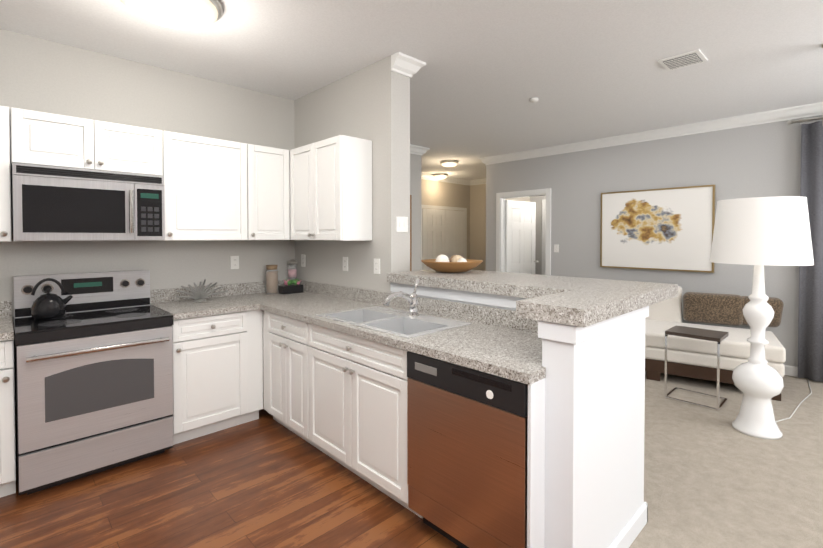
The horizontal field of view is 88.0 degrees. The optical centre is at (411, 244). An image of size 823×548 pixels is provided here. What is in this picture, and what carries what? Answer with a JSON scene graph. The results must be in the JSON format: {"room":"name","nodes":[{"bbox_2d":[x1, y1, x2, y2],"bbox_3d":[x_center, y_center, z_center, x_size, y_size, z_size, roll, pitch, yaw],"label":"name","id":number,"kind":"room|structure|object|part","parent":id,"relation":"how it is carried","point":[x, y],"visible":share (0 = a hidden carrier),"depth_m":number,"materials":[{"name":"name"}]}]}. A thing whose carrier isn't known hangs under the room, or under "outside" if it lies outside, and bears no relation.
{"room":"kitchen","nodes":[
{"label":"kitchen","id":0,"kind":"room"},
{"bbox_2d":[0,29,294,446],"bbox_3d":[-2.367,0.005,3.009,3.710,2.740,0.120,-1,1,-44],"label":"wall","id":1,"kind":"structure","parent":0,"point":[42,75],"depth_m":3.22,"materials":[{"name":"paint"}]},
{"bbox_2d":[0,106,11,241],"bbox_3d":[-2.566,-0.395,2.389,0.459,0.760,0.482,-1,1,-44],"label":"upper cabinet","id":2,"kind":"object","parent":1,"relation":"attached to","point":[5,205],"visible":1,"depth_m":2.38,"materials":[{"name":"white wood"}]},
{"bbox_2d":[10,107,161,175],"bbox_3d":[-2.124,-0.625,2.810,0.760,0.315,0.482,-1,1,-44],"label":"upper cabinet","id":3,"kind":"object","parent":1,"relation":"attached to","point":[46,139],"visible":0.92,"depth_m":2.62,"materials":[{"name":"white wood"}]},
{"bbox_2d":[11,163,164,240],"bbox_3d":[-2.104,-0.242,2.796,0.752,0.436,0.539,-1,1,-44],"label":"microwave","id":4,"kind":"object","parent":3,"relation":"attached to","point":[49,203],"visible":1,"depth_m":2.59,"materials":[{"name":"silver metal"}]},
{"bbox_2d":[162,131,246,240],"bbox_3d":[-1.637,-0.410,3.282,0.585,0.760,0.482,-1,1,-44],"label":"upper cabinet","id":5,"kind":"object","parent":1,"relation":"attached to","point":[205,188],"visible":0.88,"depth_m":3.11,"materials":[{"name":"white wood"}]},
{"bbox_2d":[230,256,238,268],"bbox_3d":[-1.541,0.158,3.717,0.072,0.115,0.008,-1,1,-44],"label":"electrical outlet","id":6,"kind":"object","parent":1,"relation":"attached to","point":[234,262],"visible":1,"depth_m":3.71,"materials":[{"name":"white plastic"}]},
{"bbox_2d":[247,144,290,239],"bbox_3d":[-1.192,-0.417,3.710,0.647,0.760,0.482,-1,1,-44],"label":"upper cabinet","id":7,"kind":"object","parent":1,"relation":"attached to","point":[268,193],"visible":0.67,"depth_m":3.45,"materials":[{"name":"white wood"}]},
{"bbox_2d":[0,392,460,547],"bbox_3d":[-0.244,1.438,0.760,3.620,0.050,6.100,-1,1,-44],"label":"floor","id":8,"kind":"structure","parent":0,"point":[265,480],"depth_m":2.27,"materials":[{"name":"brown wood"}]},
{"bbox_2d":[0,339,15,497],"bbox_3d":[-2.507,0.948,2.351,0.459,0.877,0.652,-1,1,-44],"label":"base cabinet","id":9,"kind":"object","parent":8,"relation":"on","point":[7,445],"visible":0.92,"depth_m":2.28,"materials":[{"name":"white wood"}]},
{"bbox_2d":[13,270,173,494],"bbox_3d":[-2.028,0.790,2.735,0.756,1.178,0.704,-1,1,-44],"label":"range","id":10,"kind":"object","parent":8,"relation":"on","point":[93,371],"visible":0.94,"depth_m":2.54,"materials":[{"name":"silver metal"}]},
{"bbox_2d":[31,278,72,318],"bbox_3d":[-2.272,0.336,2.696,0.208,0.249,0.172,-1,1,-44],"label":"kettle","id":11,"kind":"object","parent":10,"relation":"on","point":[48,305],"visible":1,"depth_m":2.64,"materials":[{"name":"black metal"}]},
{"bbox_2d":[172,310,262,444],"bbox_3d":[-1.561,0.932,3.260,0.632,0.877,0.652,-1,1,-44],"label":"base cabinet","id":12,"kind":"object","parent":8,"relation":"on","point":[217,372],"visible":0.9,"depth_m":3.03,"materials":[{"name":"white wood"}]},
{"bbox_2d":[263,310,320,450],"bbox_3d":[-0.702,0.933,3.221,0.652,0.877,0.694,-1,1,-44],"label":"base cabinet","id":13,"kind":"object","parent":8,"relation":"on","point":[285,357],"visible":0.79,"depth_m":2.97,"materials":[{"name":"white wood"}]},
{"bbox_2d":[308,323,423,517],"bbox_3d":[-0.132,0.943,2.628,0.652,0.877,0.948,-1,1,-44],"label":"base cabinet","id":14,"kind":"object","parent":8,"relation":"on","point":[357,395],"visible":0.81,"depth_m":2.37,"materials":[{"name":"white wood"}]},
{"bbox_2d":[150,278,545,384],"bbox_3d":[-0.558,0.433,2.643,1.234,0.432,2.920,-1,1,-44],"label":"countertop","id":15,"kind":"structure","parent":14,"relation":"on","point":[504,343],"depth_m":2.59,"materials":[{"name":"stone"}]},
{"bbox_2d":[176,279,227,302],"bbox_3d":[-1.644,0.362,3.350,0.380,0.172,0.100,-1,1,-44],"label":"sculpture","id":16,"kind":"object","parent":15,"relation":"on","point":[200,294],"visible":1,"depth_m":3.32,"materials":[{"name":"silver metal"}]},
{"bbox_2d":[265,265,277,293],"bbox_3d":[-1.252,0.312,3.824,0.110,0.255,0.110,-1,1,-44],"label":"jar","id":17,"kind":"object","parent":15,"relation":"on","point":[271,276],"visible":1,"depth_m":3.78,"materials":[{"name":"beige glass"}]},
{"bbox_2d":[278,279,302,293],"bbox_3d":[-1.086,0.374,3.847,0.200,0.130,0.100,-1,1,-44],"label":"pot","id":18,"kind":"object","parent":15,"relation":"on","point":[287,287],"visible":1,"depth_m":3.81,"materials":[{"name":"black plastic"}]},
{"bbox_2d":[287,259,296,284],"bbox_3d":[-1.121,0.286,4.011,0.092,0.301,0.092,-1,1,-44],"label":"candle jar","id":19,"kind":"object","parent":15,"relation":"on","point":[292,272],"visible":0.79,"depth_m":3.98,"materials":[{"name":"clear glass"}]},
{"bbox_2d":[407,351,527,547],"bbox_3d":[0.429,0.953,2.054,0.640,0.876,0.650,-1,1,-44],"label":"dishwasher","id":20,"kind":"object","parent":8,"relation":"on","point":[467,432],"visible":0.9,"depth_m":1.80,"materials":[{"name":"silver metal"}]},
{"bbox_3d":[-2.856,0.953,2.015,0.505,0.877,0.652,-1,1,-44],"label":"base cabinet","id":21,"kind":"object","parent":8,"relation":"on","visible":0},
{"bbox_2d":[0,300,13,340],"bbox_3d":[-2.693,0.439,2.170,0.967,0.140,0.642,-1,1,-44],"label":"countertop","id":22,"kind":"structure","parent":21,"relation":"on","point":[6,328],"depth_m":2.56,"materials":[{"name":"stone"}]},
{"bbox_2d":[294,55,409,292],"bbox_3d":[-0.569,-0.007,3.677,0.190,2.740,1.410,-1,1,-44],"label":"wall","id":23,"kind":"structure","parent":0,"point":[371,102],"depth_m":3.25,"materials":[{"name":"paint"}]},
{"bbox_2d":[301,254,304,266],"bbox_3d":[-1.018,0.153,4.004,0.008,0.115,0.072,-1,1,-44],"label":"electrical outlet","id":24,"kind":"object","parent":23,"relation":"attached to","point":[302,260],"visible":1,"depth_m":4.00,"materials":[{"name":"white plastic"}]},
{"bbox_2d":[290,135,371,240],"bbox_3d":[-0.672,-0.412,3.404,0.322,0.760,0.739,-1,1,-44],"label":"upper cabinet","id":25,"kind":"object","parent":23,"relation":"attached to","point":[331,189],"visible":1,"depth_m":3.20,"materials":[{"name":"white wood"}]},
{"bbox_2d":[343,257,347,270],"bbox_3d":[-0.546,0.161,3.514,0.008,0.115,0.072,-1,1,-44],"label":"electrical outlet","id":26,"kind":"object","parent":23,"relation":"attached to","point":[345,263],"visible":1,"depth_m":3.51,"materials":[{"name":"white plastic"}]},
{"bbox_2d":[374,259,379,273],"bbox_3d":[-0.262,0.166,3.219,0.008,0.115,0.072,-1,1,-44],"label":"electrical outlet","id":27,"kind":"object","parent":23,"relation":"attached to","point":[376,266],"visible":1,"depth_m":3.21,"materials":[{"name":"white plastic"}]},
{"bbox_2d":[396,216,407,231],"bbox_3d":[-0.069,-0.148,3.170,0.115,0.115,0.010,-1,1,-44],"label":"light switch","id":28,"kind":"object","parent":23,"relation":"attached to","point":[401,224],"visible":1,"depth_m":3.17,"materials":[{"name":"white plastic"}]},
{"bbox_2d":[391,57,425,77],"bbox_3d":[-0.649,-1.325,3.929,0.095,0.110,2.085,-1,1,-44],"label":"crown molding","id":29,"kind":"structure","parent":23,"relation":"attached to","point":[405,65],"depth_m":3.14,"materials":[{"name":"white wood"}]},
{"bbox_2d":[0,0,822,179],"bbox_3d":[0.974,-1.403,3.701,9.520,0.050,8.720,-1,1,-44],"label":"ceiling","id":30,"kind":"structure","parent":0,"point":[583,70],"depth_m":3.05,"materials":[{"name":"paint"}]},
{"bbox_2d":[121,0,221,29],"bbox_3d":[-1.323,-1.295,2.340,0.519,0.117,0.519,-1,1,-44],"label":"kitchen ceiling light","id":31,"kind":"object","parent":30,"relation":"attached to","point":[188,14],"visible":1,"depth_m":2.31,"materials":[{"name":"white glass"}]},
{"bbox_2d":[433,173,447,178],"bbox_3d":[0.608,-1.423,8.928,0.318,0.087,0.318,-1,1,-44],"label":"light","id":32,"kind":"object","parent":30,"relation":"attached to","point":[440,175],"visible":1,"depth_m":8.81,"materials":[{"name":"white glass"}]},
{"bbox_2d":[440,160,457,166],"bbox_3d":[0.657,-1.397,7.407,0.318,0.087,0.318,-1,1,-44],"label":"light","id":33,"kind":"object","parent":30,"relation":"attached to","point":[448,163],"visible":1,"depth_m":7.30,"materials":[{"name":"white glass"}]},
{"bbox_2d":[530,98,537,102],"bbox_3d":[1.165,-1.369,4.052,0.080,0.029,0.080,-1,1,-44],"label":"smoke detector","id":34,"kind":"object","parent":30,"relation":"attached to","point":[533,100],"visible":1,"depth_m":4.03,"materials":[{"name":"white plastic"}]},
{"bbox_2d":[658,49,707,70],"bbox_3d":[2.010,-1.359,3.159,0.260,0.018,0.260,-1,1,-44],"label":"ceiling vent","id":35,"kind":"object","parent":30,"relation":"in","point":[697,56],"visible":0.98,"depth_m":3.14,"materials":[{"name":"white metal"}]},
{"bbox_2d":[410,154,420,270],"bbox_3d":[-0.705,-0.040,5.579,2.250,2.740,0.120,-1,1,-44],"label":"wall","id":36,"kind":"structure","parent":0,"point":[415,176],"depth_m":6.23,"materials":[{"name":"paint"}]},
{"bbox_2d":[410,195,411,270],"bbox_3d":[-0.272,0.305,5.834,0.800,2.018,0.112,-1,1,-44],"label":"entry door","id":37,"kind":"structure","parent":36,"relation":"in","point":[410,232],"depth_m":6.11,"materials":[{"name":"brown"}]},
{"bbox_2d":[410,144,429,155],"bbox_3d":[-0.603,-1.353,5.511,2.335,0.110,0.085,-1,1,-44],"label":"crown molding","id":38,"kind":"structure","parent":36,"relation":"attached to","point":[414,149],"depth_m":6.17,"materials":[{"name":"white wood"}]},
{"bbox_2d":[421,179,469,258],"bbox_3d":[0.097,-0.096,8.848,3.680,2.740,0.120,-1,1,-44],"label":"wall","id":39,"kind":"structure","parent":0,"point":[436,193],"depth_m":9.42,"materials":[{"name":"paint"}]},
{"bbox_2d":[422,208,444,269],"bbox_3d":[0.475,0.254,9.110,0.694,2.008,0.025,-1,1,-44],"label":"closet door","id":40,"kind":"structure","parent":39,"relation":"in","point":[433,233],"depth_m":9.07,"materials":[{"name":"white wood"}]},
{"bbox_2d":[421,205,466,269],"bbox_3d":[0.722,0.216,9.358,1.540,2.100,0.014,-1,1,-44],"label":"trim","id":41,"kind":"structure","parent":39,"relation":"attached to","point":[443,207],"depth_m":9.43,"materials":[{"name":"white wood"}]},
{"bbox_2d":[421,173,470,185],"bbox_3d":[0.161,-1.408,8.744,3.420,0.110,0.085,-1,1,-44],"label":"crown molding","id":42,"kind":"structure","parent":39,"relation":"attached to","point":[424,176],"depth_m":9.35,"materials":[{"name":"white"}]},
{"bbox_2d":[445,210,464,258],"bbox_3d":[0.980,0.245,9.595,0.694,2.008,0.025,-1,1,-44],"label":"closet door","id":43,"kind":"structure","parent":39,"relation":"in","point":[454,232],"depth_m":9.56,"materials":[{"name":"white wood"}]},
{"bbox_2d":[470,184,485,270],"bbox_3d":[2.090,-0.104,9.315,0.120,2.740,1.970,-1,1,-44],"label":"wall","id":44,"kind":"structure","parent":0,"point":[477,222],"depth_m":9.80,"materials":[{"name":"paint"}]},
{"bbox_2d":[471,178,485,184],"bbox_3d":[2.054,-1.416,9.181,0.085,0.110,1.860,-1,1,-44],"label":"crown molding","id":45,"kind":"structure","parent":44,"relation":"attached to","point":[481,181],"depth_m":9.71,"materials":[{"name":"white"}]},
{"bbox_2d":[505,197,529,228],"bbox_3d":[2.115,-0.079,7.890,2.060,2.740,0.120,-1,1,-44],"label":"wall","id":46,"kind":"structure","parent":0,"point":[526,199],"depth_m":7.59,"materials":[{"name":"paint"}]},
{"bbox_2d":[390,282,648,547],"bbox_3d":[0.290,0.835,2.402,0.899,1.100,1.639,-1,1,-44],"label":"half wall","id":47,"kind":"structure","parent":0,"point":[585,444],"depth_m":1.69,"materials":[{"name":"white paint"}]},
{"bbox_2d":[387,270,677,326],"bbox_3d":[0.463,0.248,2.535,1.173,0.065,1.666,-1,1,-44],"label":"countertop","id":48,"kind":"structure","parent":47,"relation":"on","point":[577,301],"depth_m":2.19,"materials":[{"name":"stone"}]},
{"bbox_2d":[421,255,482,272],"bbox_3d":[0.298,0.139,3.161,0.460,0.130,0.460,-1,1,-44],"label":"bowl","id":49,"kind":"object","parent":48,"relation":"on","point":[452,264],"visible":1,"depth_m":3.04,"materials":[{"name":"brown wood"}]},
{"bbox_2d":[530,196,545,274],"bbox_3d":[2.691,-0.072,7.451,0.120,2.740,1.310,-1,1,-44],"label":"wall","id":50,"kind":"structure","parent":0,"point":[538,249],"depth_m":7.75,"materials":[{"name":"paint"}]},
{"bbox_2d":[542,199,545,274],"bbox_3d":[2.638,0.251,7.329,0.102,2.100,0.920,-1,1,-44],"label":"door","id":51,"kind":"structure","parent":50,"relation":"in","point":[543,232],"depth_m":7.65,"materials":[{"name":"white wood"}]},
{"bbox_2d":[486,115,822,366],"bbox_3d":[3.545,-0.027,4.832,0.120,2.740,6.510,-1,1,-44],"label":"wall","id":52,"kind":"structure","parent":0,"point":[761,160],"depth_m":5.17,"materials":[{"name":"grey paint"}]},
{"bbox_2d":[505,200,538,273],"bbox_3d":[1.886,0.282,7.182,0.780,2.018,0.199,-1,1,-44],"label":"door leaf","id":53,"kind":"structure","parent":52,"relation":"in","point":[520,238],"depth_m":7.18,"materials":[{"name":"white wood"}]},
{"bbox_2d":[496,188,550,274],"bbox_3d":[1.764,0.239,6.676,0.136,2.145,0.960,-1,1,-44],"label":"door frame","id":54,"kind":"structure","parent":52,"relation":"attached to","point":[502,197],"depth_m":6.79,"materials":[{"name":"white wood"}]},
{"bbox_2d":[554,244,558,251],"bbox_3d":[2.116,0.059,6.227,0.008,0.115,0.072,-1,1,-44],"label":"light switch","id":55,"kind":"object","parent":52,"relation":"attached to","point":[556,247],"visible":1,"depth_m":6.22,"materials":[{"name":"white plastic"}]},
{"bbox_2d":[479,102,822,164],"bbox_3d":[3.446,-1.340,4.772,0.095,0.110,6.595,-1,1,-44],"label":"crown molding","id":56,"kind":"structure","parent":52,"relation":"attached to","point":[814,109],"depth_m":5.08,"materials":[{"name":"white wood"}]},
{"bbox_2d":[600,185,714,272],"bbox_3d":[2.992,-0.184,5.282,0.041,0.996,1.266,-1,1,-44],"label":"framed art","id":57,"kind":"object","parent":52,"relation":"attached to","point":[670,229],"visible":0.92,"depth_m":5.22,"materials":[{"name":"paper"}]},
{"bbox_2d":[784,365,806,378],"bbox_3d":[3.904,1.301,4.385,0.014,0.100,5.335,-1,1,-44],"label":"baseboard","id":58,"kind":"structure","parent":52,"relation":"attached to","point":[791,370],"depth_m":4.37,"materials":[{"name":"white"}]},
{"bbox_2d":[787,116,822,124],"bbox_3d":[4.365,-1.224,3.790,0.110,0.044,1.542,-1,1,-44],"label":"curtain rod","id":59,"kind":"object","parent":52,"relation":"attached to","point":[789,122],"visible":1,"depth_m":4.23,"materials":[{"name":"silver metal"}]},
{"bbox_2d":[798,121,822,381],"bbox_3d":[4.344,0.079,3.784,0.074,2.535,1.330,-1,1,-44],"label":"curtain","id":60,"kind":"object","parent":59,"relation":"hanging from","point":[810,341],"visible":0.84,"depth_m":4.19,"materials":[{"name":"grey fabric"}]},
{"bbox_2d":[629,371,822,547],"bbox_3d":[2.055,1.369,4.789,6.520,0.050,8.720,-1,1,-44],"label":"floor carpet","id":61,"kind":"object","parent":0,"point":[714,479],"depth_m":2.59,"materials":[{"name":"beige carpet"}]},
{"bbox_2d":[664,325,728,411],"bbox_3d":[2.494,1.062,3.736,0.340,0.600,0.400,-1,1,-44],"label":"side table","id":62,"kind":"object","parent":61,"relation":"on","point":[719,337],"visible":1,"depth_m":3.68,"materials":[{"name":"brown metal"}]},
{"bbox_2d":[645,286,785,400],"bbox_3d":[2.639,0.917,4.654,2.235,0.860,1.005,1,1,34],"label":"sofa","id":63,"kind":"object","parent":61,"relation":"on","point":[691,357],"visible":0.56,"depth_m":4.22,"materials":[{"name":"white fabric"}]},
{"bbox_2d":[683,292,742,325],"bbox_3d":[3.249,0.692,4.602,0.291,0.338,0.547,-1,1,-44],"label":"sofa pillow","id":64,"kind":"object","parent":63,"relation":"on","point":[700,307],"depth_m":4.54,"materials":[{"name":"brown fabric"}]},
{"bbox_3d":[2.607,1.005,4.679,1.413,0.268,2.305,-1,1,-44],"label":"seat","id":65,"kind":"part","parent":63,"relation":"part of","materials":[{"name":"fabric"}]},
{"bbox_2d":[742,296,783,326],"bbox_3d":[3.586,0.696,4.422,0.307,0.315,0.412,-1,1,-44],"label":"sofa pillow","id":66,"kind":"object","parent":63,"relation":"on","point":[777,304],"depth_m":4.31,"materials":[{"name":"brown fabric"}]},
{"bbox_2d":[710,196,813,439],"bbox_3d":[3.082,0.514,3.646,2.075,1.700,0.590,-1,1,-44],"label":"floor lamp","id":67,"kind":"object","parent":61,"relation":"on","point":[758,233],"visible":1,"depth_m":3.02,"materials":[{"name":"white ceramic"}]},
{"bbox_3d":[2.547,-0.095,3.120,0.590,0.465,0.590,-1,1,-44],"label":"lamp shade","id":68,"kind":"part","parent":67,"relation":"part of","materials":[{"name":"white fabric"}]},
{"bbox_3d":[3.318,1.357,3.714,1.662,0.007,0.218,-1,1,-44],"label":"cord","id":69,"kind":"part","parent":67,"relation":"part of","materials":[{"name":"white plastic"}]}
]}

